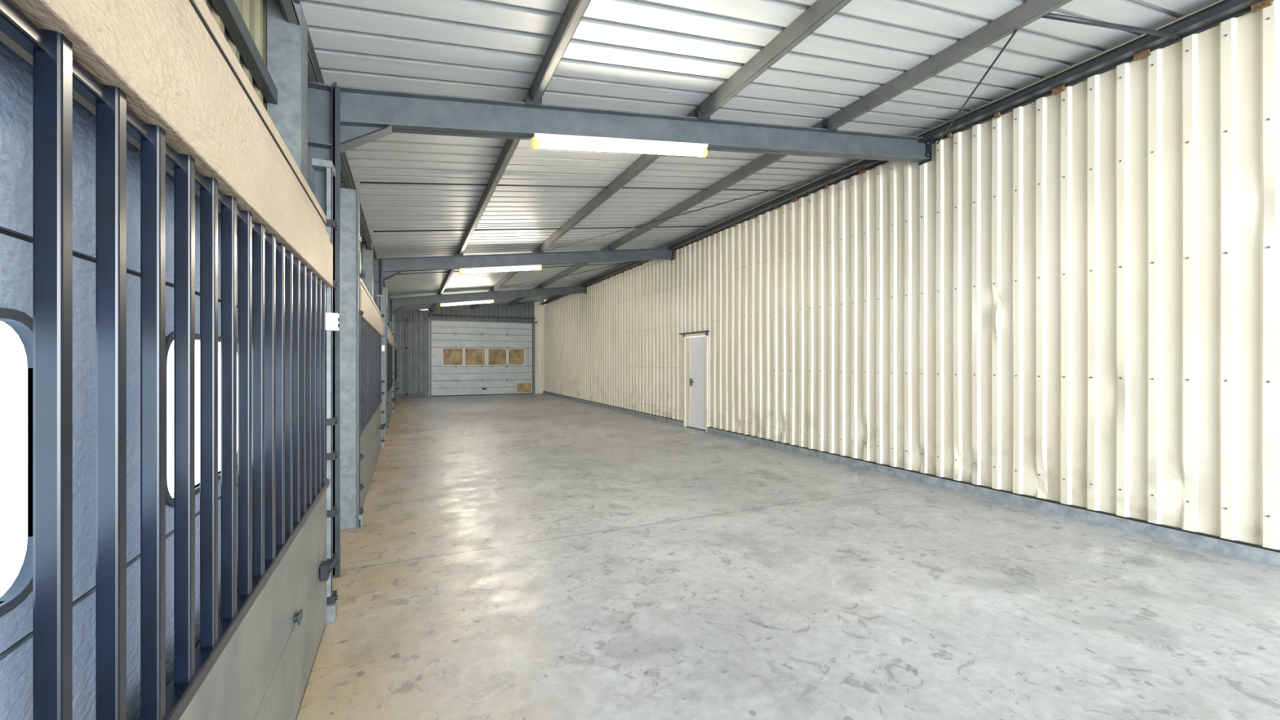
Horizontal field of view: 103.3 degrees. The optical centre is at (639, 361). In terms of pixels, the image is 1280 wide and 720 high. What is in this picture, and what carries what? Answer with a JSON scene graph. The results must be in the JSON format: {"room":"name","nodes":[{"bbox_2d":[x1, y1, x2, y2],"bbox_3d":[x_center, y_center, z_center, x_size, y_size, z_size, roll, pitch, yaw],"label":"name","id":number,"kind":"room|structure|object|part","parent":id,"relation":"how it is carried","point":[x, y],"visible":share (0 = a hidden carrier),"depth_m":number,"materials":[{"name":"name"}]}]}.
{"room":"empty warehouse","nodes":[
{"label":"empty warehouse","id":0,"kind":"room"},
{"bbox_2d":[204,0,365,279],"bbox_3d":[-4.283,-0.350,7.717,0.240,3.700,29.600,0,0,-25],"label":"wall","id":1,"kind":"structure","parent":0,"point":[242,24],"depth_m":2.50,"materials":[{"name":"metal"}]},
{"bbox_2d":[0,0,339,719],"bbox_3d":[-0.881,0.335,0.850,0.226,2.330,4.520,0,0,-25],"label":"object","id":2,"kind":"structure","parent":1,"relation":"in","point":[177,71],"depth_m":1.22,"materials":[{"name":"grey"}]},
{"bbox_2d":[0,40,237,719],"bbox_3d":[-0.964,0.365,0.796,0.050,2.270,4.450,0,0,-25],"label":"panel","id":3,"kind":"object","parent":2,"relation":"attached to","point":[15,73],"visible":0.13,"depth_m":0.90,"materials":[{"name":"paint"}]},
{"bbox_2d":[0,307,237,617],"bbox_3d":[-1.038,0.140,0.977,0.046,0.430,3.830,0,0,-25],"label":"window gaskets","id":4,"kind":"structure","parent":2,"relation":"attached to","point":[21,322],"depth_m":0.77,"materials":[{"name":"grey"}]},
{"bbox_2d":[0,0,329,719],"bbox_3d":[-0.861,0.120,0.854,0.045,1.160,4.430,0,0,-25],"label":"bars","id":5,"kind":"object","parent":2,"relation":"attached to","point":[282,479],"visible":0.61,"depth_m":0.93,"materials":[{"name":"blue metal"}]},
{"bbox_3d":[-0.909,-0.630,0.838,0.165,0.400,4.520,0,0,-25],"label":"header panel","id":6,"kind":"part","parent":2,"relation":"part of","materials":[{"name":"beige paint"}]},
{"bbox_3d":[-0.823,1.100,0.861,0.110,0.800,4.450,0,0,-25],"label":"kick panel","id":7,"kind":"part","parent":2,"relation":"part of","materials":[{"name":"grey metal"}]},
{"bbox_2d":[266,0,337,624],"bbox_3d":[-0.962,-0.275,0.786,0.345,3.550,5.110,0,0,-25],"label":"support column","id":8,"kind":"structure","parent":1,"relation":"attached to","point":[286,42],"depth_m":2.91,"materials":[{"name":"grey metal"}]},
{"bbox_2d":[325,312,339,331],"bbox_3d":[-1.786,-0.230,2.944,0.065,0.100,0.080,0,0,-25],"label":"switch box","id":9,"kind":"object","parent":8,"relation":"attached to","point":[332,319],"visible":0.94,"depth_m":2.91,"materials":[{"name":"white paint"}]},
{"bbox_2d":[340,187,360,529],"bbox_3d":[-2.624,-0.025,4.595,0.155,3.050,0.140,0,0,-25],"label":"support column","id":10,"kind":"structure","parent":1,"relation":"attached to","point":[350,253],"depth_m":4.55,"materials":[{"name":"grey metal"}]},
{"bbox_2d":[359,235,384,525],"bbox_3d":[-3.663,-0.275,6.682,0.345,3.550,5.040,0,0,-25],"label":"tracks","id":11,"kind":"object","parent":1,"relation":"attached to","point":[367,255],"visible":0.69,"depth_m":8.73,"materials":[{"name":"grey metal"}]},
{"bbox_2d":[360,278,386,506],"bbox_3d":[-3.582,0.335,6.746,0.225,2.330,4.450,0,0,-25],"label":"door","id":12,"kind":"structure","parent":1,"relation":"in","point":[371,437],"depth_m":6.03,"materials":[{"name":"grey"}]},
{"bbox_2d":[360,317,382,435],"bbox_3d":[-3.562,0.120,6.750,0.045,1.160,4.360,0,0,-25],"label":"bars","id":13,"kind":"object","parent":12,"relation":"attached to","point":[371,340],"visible":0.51,"depth_m":6.14,"materials":[{"name":"metal"}]},
{"bbox_3d":[-3.610,-0.630,6.734,0.165,0.400,4.450,0,0,-25],"label":"header panel","id":14,"kind":"part","parent":12,"relation":"part of","materials":[{"name":"beige paint"}]},
{"bbox_3d":[-3.524,1.100,6.756,0.110,0.800,4.380,0,0,-25],"label":"kick panel","id":15,"kind":"part","parent":12,"relation":"part of","materials":[{"name":"grey metal"}]},
{"bbox_2d":[382,287,387,433],"bbox_3d":[-5.364,-0.025,10.577,0.155,3.050,0.140,0,0,-25],"label":"door frame","id":16,"kind":"structure","parent":1,"relation":"attached to","point":[384,289],"depth_m":10.54,"materials":[{"name":"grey metal"}]},
{"bbox_2d":[386,306,394,433],"bbox_3d":[-6.407,-0.275,12.673,0.345,3.550,5.060,0,0,-25],"label":"tracks","id":17,"kind":"object","parent":1,"relation":"attached to","point":[391,323],"visible":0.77,"depth_m":14.80,"materials":[{"name":"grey metal"}]},
{"bbox_2d":[386,324,395,426],"bbox_3d":[-6.327,0.335,12.737,0.225,2.330,4.470,0,0,-25],"label":"door","id":18,"kind":"structure","parent":1,"relation":"in","point":[389,396],"depth_m":12.73,"materials":[{"name":"grey"}]},
{"bbox_2d":[386,342,392,394],"bbox_3d":[-6.306,0.120,12.741,0.045,1.160,4.380,0,0,-25],"label":"bars","id":19,"kind":"object","parent":18,"relation":"attached to","point":[389,348],"visible":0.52,"depth_m":12.54,"materials":[{"name":"metal"}]},
{"bbox_3d":[-6.354,-0.630,12.725,0.165,0.400,4.470,0,0,-25],"label":"header panel","id":20,"kind":"part","parent":18,"relation":"part of","materials":[{"name":"beige paint"}]},
{"bbox_3d":[-6.268,1.100,12.748,0.110,0.800,4.400,0,0,-25],"label":"kick panel","id":21,"kind":"part","parent":18,"relation":"part of","materials":[{"name":"grey metal"}]},
{"bbox_2d":[392,313,395,407],"bbox_3d":[-8.072,-0.025,16.486,0.155,3.050,0.140,0,0,-25],"label":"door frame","id":22,"kind":"structure","parent":1,"relation":"attached to","point":[393,313],"depth_m":16.46,"materials":[{"name":"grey metal"}]},
{"bbox_2d":[394,325,398,405],"bbox_3d":[-9.052,-0.275,18.446,0.345,3.550,4.760,0,0,-25],"label":"tracks","id":23,"kind":"object","parent":1,"relation":"attached to","point":[396,334],"visible":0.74,"depth_m":16.57,"materials":[{"name":"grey metal"}]},
{"bbox_2d":[395,338,399,402],"bbox_3d":[-8.971,0.335,18.511,0.226,2.330,4.170,0,0,-25],"label":"door","id":24,"kind":"structure","parent":1,"relation":"in","point":[396,344],"depth_m":18.70,"materials":[{"name":"grey"}]},
{"bbox_2d":[395,349,396,381],"bbox_3d":[-8.951,0.120,18.514,0.045,1.160,4.080,0,0,-25],"label":"bars","id":25,"kind":"object","parent":24,"relation":"attached to","point":[395,349],"visible":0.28,"depth_m":18.61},
{"bbox_3d":[-8.998,-0.630,18.498,0.165,0.400,4.170,0,0,-25],"label":"header panel","id":26,"kind":"part","parent":24,"relation":"part of","materials":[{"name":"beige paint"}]},
{"bbox_3d":[-8.912,1.100,18.521,0.110,0.800,4.100,0,0,-25],"label":"kick panel","id":27,"kind":"part","parent":24,"relation":"part of","materials":[{"name":"grey metal"}]},
{"bbox_2d":[392,300,544,397],"bbox_3d":[-7.512,-0.750,22.534,6.590,4.500,0.090,0,0,-25],"label":"wall","id":28,"kind":"structure","parent":0,"point":[417,331],"depth_m":21.77,"materials":[{"name":"grey metal"}]},
{"bbox_2d":[394,319,425,396],"bbox_3d":[-9.829,-0.150,21.384,1.380,3.300,0.070,0,0,-25],"label":"trim","id":29,"kind":"structure","parent":28,"relation":"attached to","point":[402,320],"depth_m":21.34,"materials":[{"name":"metal"}]},
{"bbox_2d":[425,312,537,396],"bbox_3d":[-6.976,-0.290,22.625,4.800,3.580,0.170,0,0,-25],"label":"door","id":30,"kind":"structure","parent":28,"relation":"in","point":[469,357],"depth_m":22.58,"materials":[{"name":"grey metal"}]},
{"bbox_2d":[299,0,1220,311],"bbox_3d":[-1.363,-2.514,9.110,6.790,0.939,29.700,0,0,-25],"label":"ceiling","id":31,"kind":"structure","parent":0,"point":[667,57],"depth_m":4.52,"materials":[{"name":"white metal"}]},
{"bbox_2d":[391,285,586,311],"bbox_3d":[-4.799,-2.118,16.885,6.287,1.253,0.170,0,0,-25],"label":"rafter","id":32,"kind":"object","parent":31,"relation":"attached to","point":[397,303],"depth_m":16.70,"materials":[{"name":"grey metal"}]},
{"bbox_2d":[431,0,591,312],"bbox_3d":[-2.815,-2.191,8.390,0.081,0.142,29.600,0,0,-25],"label":"roof purlin","id":33,"kind":"structure","parent":31,"relation":"attached to","point":[575,10],"depth_m":3.89,"materials":[{"name":"grey metal"}]},
{"bbox_2d":[380,247,674,281],"bbox_3d":[-2.051,-2.118,10.885,6.287,1.253,0.170,0,0,-25],"label":"rafter","id":34,"kind":"object","parent":31,"relation":"attached to","point":[392,267],"depth_m":10.63,"materials":[{"name":"grey metal"}]},
{"bbox_2d":[333,81,932,165],"bbox_3d":[0.677,-2.118,4.930,6.287,1.253,0.170,0,0,-25],"label":"rafter","id":35,"kind":"object","parent":31,"relation":"attached to","point":[367,115],"depth_m":4.37,"materials":[{"name":"grey metal"}]},
{"bbox_2d":[471,0,852,309],"bbox_3d":[-1.342,-2.394,9.064,0.081,0.142,29.600,0,0,-25],"label":"roof purlin","id":36,"kind":"structure","parent":31,"relation":"attached to","point":[820,11],"depth_m":4.30,"materials":[{"name":"grey metal"}]},
{"bbox_2d":[508,0,1072,306],"bbox_3d":[0.140,-2.597,9.743,0.081,0.142,29.600,0,0,-25],"label":"roof purlin","id":37,"kind":"structure","parent":31,"relation":"attached to","point":[1029,11],"depth_m":4.76,"materials":[{"name":"grey metal"}]},
{"bbox_2d":[360,13,1178,291],"bbox_3d":[-1.545,-2.434,9.679,6.254,0.787,15.021,0,0,-25],"label":"brace","id":38,"kind":"structure","parent":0,"point":[1050,15],"depth_m":6.20,"materials":[{"name":"grey metal"}]},
{"bbox_2d":[440,299,493,306],"bbox_3d":[-5.605,-1.904,16.450,1.661,0.313,0.110,0,0,-25],"label":"lamp","id":39,"kind":"object","parent":38,"relation":"attached to","point":[448,304],"visible":1,"depth_m":16.41,"materials":[{"name":"white paint"}]},
{"bbox_2d":[458,264,542,274],"bbox_3d":[-2.856,-1.904,10.450,1.661,0.313,0.110,0,0,-25],"label":"lamp","id":40,"kind":"object","parent":38,"relation":"attached to","point":[535,267],"visible":1,"depth_m":10.40,"materials":[{"name":"white paint"}]},
{"bbox_2d":[531,133,707,157],"bbox_3d":[-0.129,-1.904,4.495,1.661,0.313,0.110,0,0,-25],"label":"lamp","id":41,"kind":"object","parent":38,"relation":"attached to","point":[539,140],"visible":1,"depth_m":4.42,"materials":[{"name":"white paint"}]},
{"bbox_2d":[540,0,1273,304],"bbox_3d":[1.571,-2.733,10.370,0.195,0.186,29.652,0,0,-25],"label":"beam","id":42,"kind":"structure","parent":38,"relation":"attached to","point":[1141,47],"depth_m":5.05,"materials":[{"name":"metal"}]},
{"bbox_2d":[296,393,1279,719],"bbox_3d":[-1.345,1.600,9.118,6.750,0.200,29.700,0,0,-25],"label":"floor","id":43,"kind":"structure","parent":0,"point":[524,556],"depth_m":3.33,"materials":[{"name":"concrete"}]},
{"bbox_2d":[307,80,333,195],"bbox_3d":[-2.270,-0.221,3.580,0.235,3.441,0.240,0,0,-25],"label":"steel column","id":44,"kind":"structure","parent":43,"relation":"on","point":[320,95],"depth_m":3.57,"materials":[{"name":"grey metal"}]},
{"bbox_2d":[279,0,393,312],"bbox_3d":[-4.215,-1.998,7.748,0.081,0.142,29.600,0,0,-25],"label":"roof purlin","id":45,"kind":"structure","parent":44,"relation":"on","point":[314,73],"depth_m":3.54,"materials":[{"name":"metal"}]},
{"bbox_2d":[333,87,340,577],"bbox_3d":[-2.151,-0.200,3.612,0.042,3.400,0.220,0,0,-25],"label":"guard","id":46,"kind":"object","parent":44,"relation":"attached to","point":[336,91],"visible":1,"depth_m":3.51,"materials":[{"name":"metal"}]},
{"bbox_2d":[373,257,380,304],"bbox_3d":[-4.997,-0.221,9.535,0.235,3.441,0.240,0,0,-25],"label":"steel column","id":47,"kind":"structure","parent":43,"relation":"on","point":[376,262],"depth_m":9.53,"materials":[{"name":"grey metal"}]},
{"bbox_2d":[380,259,382,294],"bbox_3d":[-4.879,-0.200,9.567,0.042,3.400,0.220,0,0,-25],"label":"guard","id":48,"kind":"object","parent":47,"relation":"attached to","point":[381,260],"visible":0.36,"depth_m":9.47,"materials":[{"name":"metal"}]},
{"bbox_2d":[386,297,391,327],"bbox_3d":[-7.746,-0.221,15.536,0.235,3.441,0.240,0,0,-25],"label":"steel column","id":49,"kind":"structure","parent":43,"relation":"on","point":[388,300],"depth_m":15.55,"materials":[{"name":"grey metal"}]},
{"bbox_2d":[391,299,392,321],"bbox_3d":[-7.627,-0.200,15.568,0.042,3.400,0.220,0,0,-25],"label":"guard","id":50,"kind":"object","parent":49,"relation":"attached to","point":[391,300],"visible":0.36,"depth_m":15.47,"materials":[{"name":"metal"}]},
{"bbox_2d":[549,0,1251,302],"bbox_3d":[1.745,-0.750,10.479,0.080,4.500,29.600,0,0,-25],"label":"wall","id":51,"kind":"structure","parent":0,"point":[1182,16],"depth_m":5.27,"materials":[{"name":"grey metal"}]},
{"bbox_2d":[544,0,1279,549],"bbox_3d":[1.636,-0.635,10.429,0.091,4.070,29.600,0,0,-25],"label":"wall","id":52,"kind":"structure","parent":0,"point":[1075,300],"depth_m":5.20,"materials":[{"name":"metal"}]},
{"bbox_2d":[679,330,709,431],"bbox_3d":[1.222,0.420,11.284,0.120,2.160,1.220,0,0,-25],"label":"door","id":53,"kind":"structure","parent":52,"relation":"in","point":[695,348],"depth_m":11.26,"materials":[{"name":"white paint"}]},
{"bbox_2d":[542,391,1279,567],"bbox_3d":[1.631,1.444,10.426,0.090,0.112,29.600,0,0,-25],"label":"baseboard","id":54,"kind":"structure","parent":52,"relation":"attached to","point":[1256,553],"depth_m":5.11,"materials":[{"name":"concrete"}]}
]}

